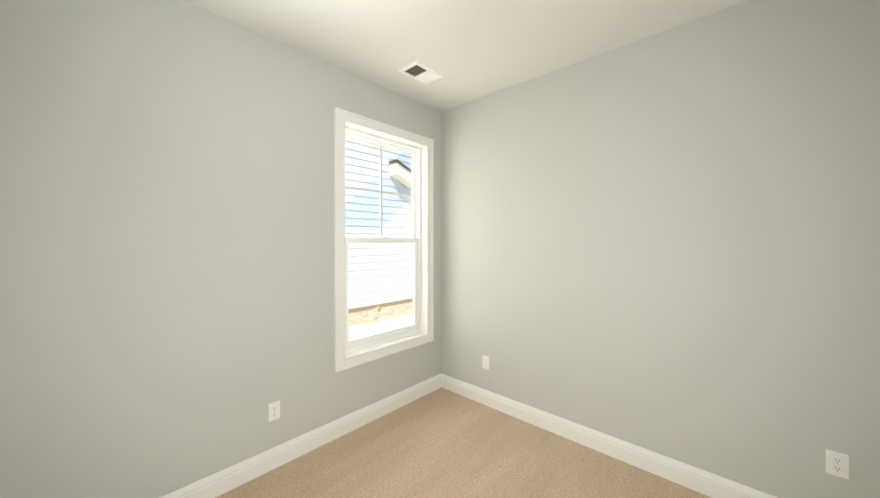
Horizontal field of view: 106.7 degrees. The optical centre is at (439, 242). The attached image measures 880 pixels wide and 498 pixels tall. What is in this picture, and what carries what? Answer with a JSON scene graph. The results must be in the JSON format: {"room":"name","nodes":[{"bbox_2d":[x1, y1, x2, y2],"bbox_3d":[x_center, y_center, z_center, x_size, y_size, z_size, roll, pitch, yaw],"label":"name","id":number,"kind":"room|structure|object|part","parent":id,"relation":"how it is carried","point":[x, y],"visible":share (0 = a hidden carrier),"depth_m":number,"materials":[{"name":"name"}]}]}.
{"room":"empty bedroom","nodes":[
{"label":"empty bedroom","id":0,"kind":"room"},
{"bbox_2d":[0,0,440,497],"bbox_3d":[-1.260,0.073,1.993,0.150,2.740,3.900,0,0,43],"label":"wall","id":1,"kind":"structure","parent":0,"point":[166,247],"depth_m":1.70,"materials":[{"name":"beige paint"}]},
{"bbox_2d":[268,400,279,421],"bbox_3d":[-1.061,1.081,2.098,0.007,0.114,0.070,0,0,43],"label":"outlet","id":2,"kind":"object","parent":1,"relation":"attached to","point":[270,411],"depth_m":2.09,"materials":[{"name":"white plastic"}]},
{"bbox_3d":[-1.059,1.081,2.096,0.001,0.068,0.034,0,0,43],"label":"electrical outlet receptacles on the wall","id":3,"kind":"part","parent":2,"relation":"part of","materials":[{"name":"white plastic"}]},
{"bbox_2d":[160,374,440,497],"bbox_3d":[-1.199,1.379,1.943,0.015,0.130,3.600,0,0,43],"label":"baseboard","id":4,"kind":"structure","parent":1,"relation":"attached to","point":[219,483],"depth_m":2.19,"materials":[{"name":"paint"}]},
{"bbox_2d":[334,107,433,371],"bbox_3d":[-0.474,-0.020,2.831,0.171,1.940,1.038,0,0,43],"label":"double-hung window","id":5,"kind":"structure","parent":1,"relation":"in","point":[348,353],"depth_m":2.83,"materials":[{"name":"paint"}]},
{"bbox_3d":[-0.518,-0.442,2.870,0.004,0.809,0.750,0,0,43],"label":"glass","id":6,"kind":"part","parent":5,"relation":"part of","materials":[{"name":"clear glass"}]},
{"bbox_2d":[345,146,412,236],"bbox_3d":[-0.514,-0.442,2.866,0.005,0.809,0.750,0,0,43],"label":"grille","id":7,"kind":"object","parent":5,"relation":"attached to","point":[406,151],"depth_m":2.87,"materials":[{"name":"white plastic"}]},
{"bbox_3d":[-0.518,-0.442,2.870,0.036,0.877,0.818,0,0,43],"label":"sash","id":8,"kind":"part","parent":5,"relation":"part of","materials":[{"name":"white plastic"}]},
{"bbox_3d":[-0.490,0.390,2.847,0.004,0.785,0.726,0,0,43],"label":"glass","id":9,"kind":"part","parent":5,"relation":"part of","materials":[{"name":"clear glass"}]},
{"bbox_3d":[-0.488,0.402,2.845,0.046,0.877,0.818,0,0,43],"label":"sash","id":10,"kind":"part","parent":5,"relation":"part of","materials":[{"name":"white plastic"}]},
{"bbox_3d":[-0.503,-0.020,2.858,0.092,1.800,0.898,0,0,43],"label":"frame","id":11,"kind":"part","parent":5,"relation":"part of","materials":[{"name":"white plastic"}]},
{"bbox_2d":[216,387,711,497],"bbox_3d":[0.048,1.498,0.799,3.700,0.100,3.900,0,0,43],"label":"floor","id":12,"kind":"structure","parent":0,"point":[441,442],"depth_m":2.12,"materials":[{"name":"carpet"}]},
{"bbox_2d":[184,0,749,111],"bbox_3d":[0.048,-1.342,0.788,3.700,0.100,3.900,0,0,43],"label":"ceiling","id":13,"kind":"structure","parent":0,"point":[470,50],"depth_m":2.02,"materials":[{"name":"white paint"}]},
{"bbox_2d":[398,60,444,84],"bbox_3d":[-0.140,-1.292,2.514,0.200,0.013,0.300,0,0,43],"label":"ceiling vent","id":14,"kind":"object","parent":13,"relation":"in","point":[421,72],"visible":1,"depth_m":2.50,"materials":[{"name":"white metal"}]},
{"bbox_2d":[441,0,879,497],"bbox_3d":[1.371,0.073,2.124,3.550,2.740,0.150,0,0,43],"label":"wall","id":15,"kind":"structure","parent":0,"point":[666,243],"depth_m":1.91,"materials":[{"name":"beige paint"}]},
{"bbox_2d":[482,355,488,369],"bbox_3d":[0.405,1.066,2.907,0.070,0.114,0.007,0,0,43],"label":"outlet","id":16,"kind":"object","parent":15,"relation":"attached to","point":[485,362],"visible":1,"depth_m":2.90,"materials":[{"name":"white plastic"}]},
{"bbox_2d":[441,373,777,497],"bbox_3d":[1.260,1.378,2.120,3.400,0.130,0.015,0,0,43],"label":"baseboard","id":17,"kind":"structure","parent":15,"relation":"attached to","point":[709,484],"depth_m":2.19,"materials":[{"name":"paint"}]},
{"bbox_2d":[826,449,848,478],"bbox_3d":[1.883,1.051,1.552,0.070,0.114,0.007,0,0,43],"label":"outlet","id":18,"kind":"object","parent":15,"relation":"attached to","point":[830,454],"depth_m":1.55,"materials":[{"name":"white plastic"}]},
{"bbox_3d":[1.881,1.051,1.550,0.034,0.068,0.001,0,0,43],"label":"near electrical outlet receptacles","id":19,"kind":"part","parent":18,"relation":"part of","materials":[{"name":"white plastic"}]},
{"label":"outside","id":20,"kind":"structure","parent":0,"visible":0},
{"bbox_2d":[345,137,412,339],"bbox_3d":[-5.690,-1.577,19.348,29.850,6.900,44.000,0,0,43],"label":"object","id":21,"kind":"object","parent":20,"point":[369,292],"depth_m":8.45,"materials":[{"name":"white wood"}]}
]}

